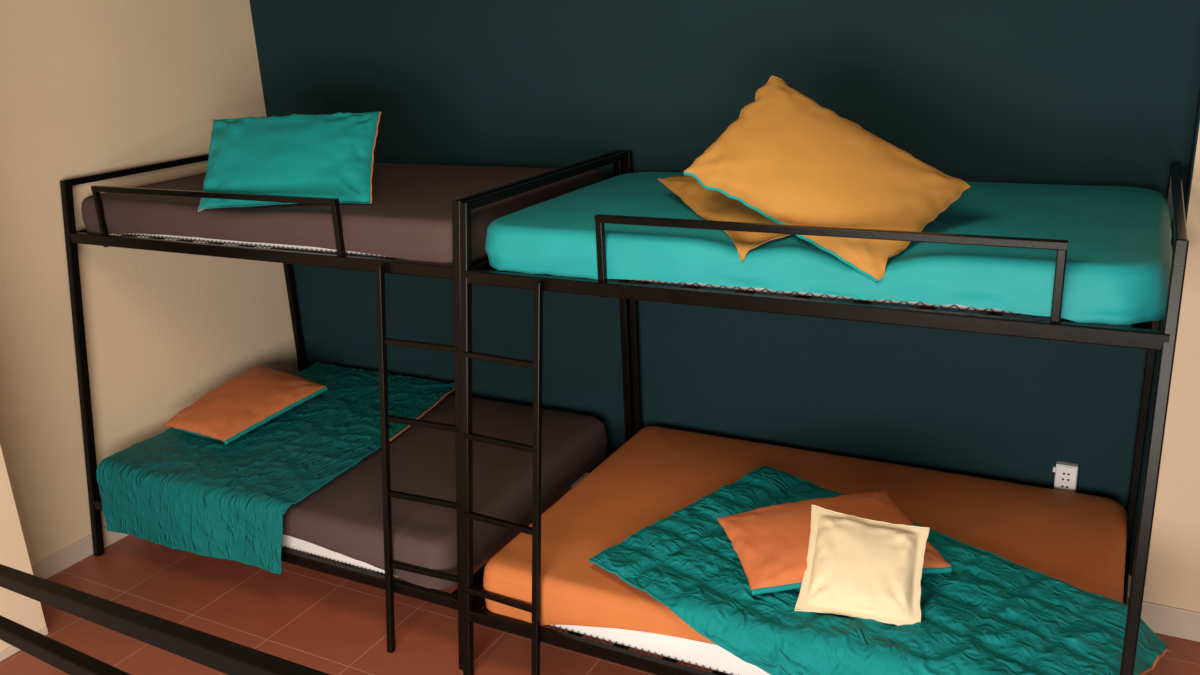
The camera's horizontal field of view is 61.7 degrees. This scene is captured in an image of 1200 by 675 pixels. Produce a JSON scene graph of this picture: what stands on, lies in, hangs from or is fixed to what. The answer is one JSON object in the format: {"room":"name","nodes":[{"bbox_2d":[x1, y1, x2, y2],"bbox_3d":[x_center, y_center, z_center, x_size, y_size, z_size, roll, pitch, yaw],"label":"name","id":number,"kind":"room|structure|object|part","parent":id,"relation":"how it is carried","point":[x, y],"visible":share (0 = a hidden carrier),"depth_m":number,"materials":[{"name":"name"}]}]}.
{"room":"dormitory","nodes":[
{"label":"dormitory","id":0,"kind":"room"},
{"bbox_2d":[0,445,45,651],"bbox_3d":[-3.358,0.252,2.283,0.558,3.000,3.464,7,20,27],"label":"wall","id":1,"kind":"structure","parent":0,"point":[25,611],"depth_m":3.90,"materials":[{"name":"beige paint"}]},
{"bbox_2d":[0,626,47,661],"bbox_3d":[-3.038,1.690,2.612,0.008,0.035,3.462,7,20,27],"label":"baseboard","id":2,"kind":"structure","parent":1,"relation":"attached to","point":[11,650],"depth_m":3.92,"materials":[{"name":"tile"}]},
{"bbox_2d":[0,0,298,564],"bbox_3d":[-2.273,-0.570,4.639,0.150,3.000,1.962,7,20,27],"label":"wall","id":3,"kind":"structure","parent":0,"point":[88,87],"depth_m":4.56,"materials":[{"name":"beige paint"}]},
{"bbox_2d":[31,527,128,578],"bbox_3d":[-2.135,0.819,5.048,0.009,0.095,1.953,7,20,27],"label":"baseboard","id":4,"kind":"structure","parent":3,"relation":"attached to","point":[68,556],"depth_m":4.56,"materials":[{"name":"tile"}]},
{"bbox_2d":[0,487,1199,674],"bbox_3d":[-0.123,1.719,2.289,6.800,0.100,5.826,7,20,27],"label":"floor","id":5,"kind":"structure","parent":0,"point":[320,621],"depth_m":4.04,"materials":[{"name":"tile"}]},
{"bbox_2d":[0,564,329,674],"bbox_3d":[-0.745,0.977,1.747,2.178,1.705,0.060,13,24,40],"label":"railing","id":6,"kind":"object","parent":5,"relation":"on","point":[225,656],"visible":1,"depth_m":1.56,"materials":[{"name":"black metal"}]},
{"bbox_3d":[-0.765,0.542,1.582,2.145,0.548,0.030,13,24,40],"label":"rail","id":7,"kind":"part","parent":6,"relation":"part of","materials":[{"name":"black metal"}]},
{"bbox_2d":[60,150,633,669],"bbox_3d":[-1.128,0.101,4.502,2.100,1.705,1.473,7,20,27],"label":"bunk bed","id":8,"kind":"object","parent":5,"relation":"on","point":[454,600],"visible":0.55,"depth_m":3.83,"materials":[{"name":"black metal"}]},
{"bbox_3d":[-2.310,0.165,4.490,0.036,1.705,0.262,7,20,27],"label":"post","id":9,"kind":"part","parent":8,"relation":"part of","materials":[{"name":"black metal"}]},
{"bbox_3d":[-2.010,-0.621,4.891,0.025,0.040,1.185,7,20,27],"label":"rail","id":10,"kind":"part","parent":8,"relation":"part of","materials":[{"name":"black metal"}]},
{"bbox_3d":[-2.021,-0.839,4.820,0.025,0.030,1.185,7,20,27],"label":"rail","id":11,"kind":"part","parent":8,"relation":"part of","materials":[{"name":"black metal"}]},
{"bbox_3d":[-1.534,-0.556,3.911,1.337,0.023,0.023,7,20,27],"label":"guard rail","id":12,"kind":"part","parent":8,"relation":"part of","materials":[{"name":"black metal"}]},
{"bbox_3d":[-1.390,-0.329,3.898,2.064,0.045,0.030,7,20,27],"label":"rail","id":13,"kind":"part","parent":8,"relation":"part of","materials":[{"name":"black metal"}]},
{"bbox_3d":[-1.407,0.866,4.138,2.064,0.045,0.030,7,20,27],"label":"rail","id":14,"kind":"part","parent":8,"relation":"part of","materials":[{"name":"black metal"}]},
{"bbox_3d":[-1.705,-0.218,5.573,0.036,1.700,0.036,7,20,27],"label":"post","id":15,"kind":"part","parent":8,"relation":"part of","materials":[{"name":"black metal"}]},
{"bbox_2d":[81,163,604,262],"bbox_3d":[-1.113,-0.604,4.382,2.043,0.167,1.199,7,20,27],"label":"mattress","id":16,"kind":"object","parent":8,"relation":"on","point":[409,215],"visible":0.56,"depth_m":3.89,"materials":[{"name":"brown fabric"}]},
{"bbox_2d":[198,111,381,211],"bbox_3d":[-1.223,-0.695,3.968,0.841,0.352,0.339,2,19,15],"label":"pillow","id":17,"kind":"object","parent":16,"relation":"on","point":[320,155],"visible":0.91,"depth_m":3.90,"materials":[{"name":"teal fabric"}]},
{"bbox_2d":[282,394,607,589],"bbox_3d":[-1.109,0.554,4.683,1.938,0.204,1.372,7,20,27],"label":"mattress","id":18,"kind":"object","parent":8,"relation":"on","point":[341,521],"visible":0.36,"depth_m":4.14,"materials":[{"name":"brown fabric"}]},
{"bbox_2d":[96,362,454,573],"bbox_3d":[-1.402,0.561,4.790,1.122,0.339,1.422,7,20,27],"label":"quilt","id":19,"kind":"object","parent":18,"relation":"on","point":[173,488],"visible":0.78,"depth_m":4.37,"materials":[{"name":"teal cotton"},{"name":"orange cotton"}]},
{"bbox_2d":[163,366,327,444],"bbox_3d":[-1.730,0.301,4.883,0.547,0.135,0.714,7,20,27],"label":"pillow","id":20,"kind":"object","parent":19,"relation":"on","point":[245,402],"visible":1,"depth_m":4.74,"materials":[{"name":"orange fabric"}]},
{"bbox_3d":[-0.487,0.380,3.547,0.036,1.705,0.262,7,20,27],"label":"post","id":21,"kind":"part","parent":8,"relation":"part of","materials":[{"name":"black metal"}]},
{"bbox_3d":[-0.174,0.771,4.241,0.025,0.040,1.378,7,20,27],"label":"rail","id":22,"kind":"part","parent":8,"relation":"part of","materials":[{"name":"black metal"}]},
{"bbox_3d":[-0.187,-0.405,3.948,0.025,0.040,1.185,7,20,27],"label":"rail","id":23,"kind":"part","parent":8,"relation":"part of","materials":[{"name":"black metal"}]},
{"bbox_3d":[-0.198,-0.624,3.877,0.025,0.030,1.185,7,20,27],"label":"rail","id":24,"kind":"part","parent":8,"relation":"part of","materials":[{"name":"black metal"}]},
{"bbox_3d":[-0.764,0.460,5.287,2.064,0.045,0.030,7,20,27],"label":"rail","id":25,"kind":"part","parent":8,"relation":"part of","materials":[{"name":"black metal"}]},
{"bbox_3d":[0.118,-0.002,4.630,0.036,1.700,0.036,7,20,27],"label":"post","id":26,"kind":"part","parent":8,"relation":"part of","materials":[{"name":"black metal"}]},
{"bbox_2d":[460,151,1188,674],"bbox_3d":[0.728,0.329,3.516,2.100,1.705,1.515,7,20,27],"label":"bunk bed","id":27,"kind":"object","parent":5,"relation":"on","point":[1143,335],"visible":0.56,"depth_m":3.09,"materials":[{"name":"black metal"}]},
{"bbox_3d":[-0.462,0.396,3.495,0.030,1.704,0.273,7,20,27],"label":"post","id":28,"kind":"part","parent":27,"relation":"part of","materials":[{"name":"black metal"}]},
{"bbox_3d":[-0.142,0.782,4.202,0.025,0.040,1.420,7,20,27],"label":"rail","id":29,"kind":"part","parent":27,"relation":"part of","materials":[{"name":"black metal"}]},
{"bbox_3d":[-0.152,-0.396,3.914,0.025,0.040,1.213,7,20,27],"label":"rail","id":30,"kind":"part","parent":27,"relation":"part of","materials":[{"name":"black metal"}]},
{"bbox_3d":[-0.163,-0.615,3.843,0.025,0.030,1.213,7,20,27],"label":"rail","id":31,"kind":"part","parent":27,"relation":"part of","materials":[{"name":"black metal"}]},
{"bbox_3d":[0.441,1.099,3.136,2.070,0.045,0.030,7,20,27],"label":"rail","id":32,"kind":"part","parent":27,"relation":"part of","materials":[{"name":"black metal"}]},
{"bbox_3d":[0.160,0.003,4.608,0.030,1.700,0.030,7,20,27],"label":"post","id":33,"kind":"part","parent":27,"relation":"part of","materials":[{"name":"black metal"}]},
{"bbox_2d":[483,426,1126,674],"bbox_3d":[0.778,0.782,3.689,2.035,0.205,1.402,7,20,27],"label":"mattress","id":34,"kind":"object","parent":27,"relation":"on","point":[1079,540],"visible":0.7,"depth_m":3.67,"materials":[{"name":"orange fabric"}]},
{"bbox_2d":[589,466,1170,674],"bbox_3d":[0.829,0.995,3.258,0.979,0.462,1.591,-17,23,-38],"label":"quilt","id":35,"kind":"object","parent":34,"relation":"on","point":[992,614],"visible":0.73,"depth_m":3.04,"materials":[{"name":"teal cotton"},{"name":"orange cotton"}]},
{"bbox_2d":[717,491,951,594],"bbox_3d":[0.760,0.671,3.350,0.656,0.140,0.452,-6,18,-9],"label":"pillow","id":36,"kind":"object","parent":35,"relation":"on","point":[771,543],"visible":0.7,"depth_m":3.31,"materials":[{"name":"orange fabric"}]},
{"bbox_2d":[794,504,929,625],"bbox_3d":[0.822,0.707,3.137,0.382,0.200,0.333,4,19,21],"label":"cushion","id":37,"kind":"object","parent":35,"relation":"on","point":[858,567],"visible":1,"depth_m":3.08,"materials":[{"name":"beige fabric"}]},
{"bbox_3d":[0.464,-0.099,2.907,2.070,0.045,0.030,7,20,27],"label":"rail","id":38,"kind":"part","parent":27,"relation":"part of","materials":[{"name":"black metal"}]},
{"bbox_2d":[485,172,1171,324],"bbox_3d":[0.746,-0.378,3.401,2.102,0.167,1.227,7,20,27],"label":"mattress","id":39,"kind":"object","parent":27,"relation":"on","point":[1119,260],"visible":0.74,"depth_m":2.93,"materials":[{"name":"teal fabric"}]},
{"bbox_2d":[658,175,790,260],"bbox_3d":[0.530,-0.434,3.288,0.473,0.167,0.749,-7,19,-13],"label":"pillow","id":40,"kind":"object","parent":39,"relation":"on","point":[712,205],"visible":0.42,"depth_m":3.17,"materials":[{"name":"orange fabric"}]},
{"bbox_2d":[684,76,970,282],"bbox_3d":[0.658,-0.492,2.973,0.748,0.526,0.380,12,23,39],"label":"pillow","id":41,"kind":"object","parent":40,"relation":"on","point":[789,158],"visible":0.94,"depth_m":2.90,"materials":[{"name":"orange fabric"}]},
{"bbox_3d":[0.573,-0.297,2.790,1.324,0.023,0.023,7,20,27],"label":"guard rail","id":42,"kind":"part","parent":27,"relation":"part of","materials":[{"name":"black metal"}]},
{"bbox_3d":[1.686,0.998,3.256,0.025,0.040,1.420,7,20,27],"label":"rail","id":43,"kind":"part","parent":27,"relation":"part of","materials":[{"name":"black metal"}]},
{"bbox_3d":[1.988,0.219,3.662,0.030,1.700,0.030,7,20,27],"label":"post","id":44,"kind":"part","parent":27,"relation":"part of","materials":[{"name":"black metal"}]},
{"bbox_3d":[1.366,0.612,2.549,0.030,1.704,0.273,7,20,27],"label":"post","id":45,"kind":"part","parent":27,"relation":"part of","materials":[{"name":"black metal"}]},
{"bbox_3d":[1.666,-0.398,2.897,0.025,0.030,1.213,7,20,27],"label":"rail","id":46,"kind":"part","parent":27,"relation":"part of","materials":[{"name":"black metal"}]},
{"bbox_2d":[249,0,1199,575],"bbox_3d":[0.103,-0.658,4.545,4.415,3.000,0.150,7,20,27],"label":"wall","id":47,"kind":"structure","parent":0,"point":[1057,92],"depth_m":4.21,"materials":[{"name":"teal paint"}]},
{"bbox_2d":[571,473,1131,597],"bbox_3d":[0.199,0.752,4.895,4.259,0.095,0.009,7,20,27],"label":"baseboard","id":48,"kind":"structure","parent":47,"relation":"attached to","point":[585,474],"depth_m":5.01,"materials":[{"name":"tile"}]},
{"bbox_2d":[1053,461,1078,492],"bbox_3d":[1.805,0.550,3.906,0.088,0.127,0.042,7,20,27],"label":"wall socket","id":49,"kind":"object","parent":47,"relation":"attached to","point":[1066,474],"visible":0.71,"depth_m":3.88,"materials":[{"name":"white plastic"}]},
{"bbox_2d":[1143,125,1199,611],"bbox_3d":[3.007,-0.278,2.929,2.272,3.000,0.363,7,20,27],"label":"wall","id":50,"kind":"structure","parent":0,"point":[1173,566],"depth_m":3.52,"materials":[{"name":"beige paint"}]},
{"bbox_2d":[1141,601,1199,641],"bbox_3d":[2.942,1.140,3.242,2.176,0.118,0.011,7,20,27],"label":"baseboard","id":51,"kind":"structure","parent":50,"relation":"attached to","point":[1161,619],"depth_m":3.67,"materials":[{"name":"tile"}]},
{"bbox_2d":[1184,87,1199,221],"bbox_3d":[1.966,-0.375,3.387,0.006,3.000,0.212,7,20,27],"label":"wall","id":52,"kind":"structure","parent":0,"point":[1197,118],"depth_m":3.27,"materials":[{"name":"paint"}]}
]}

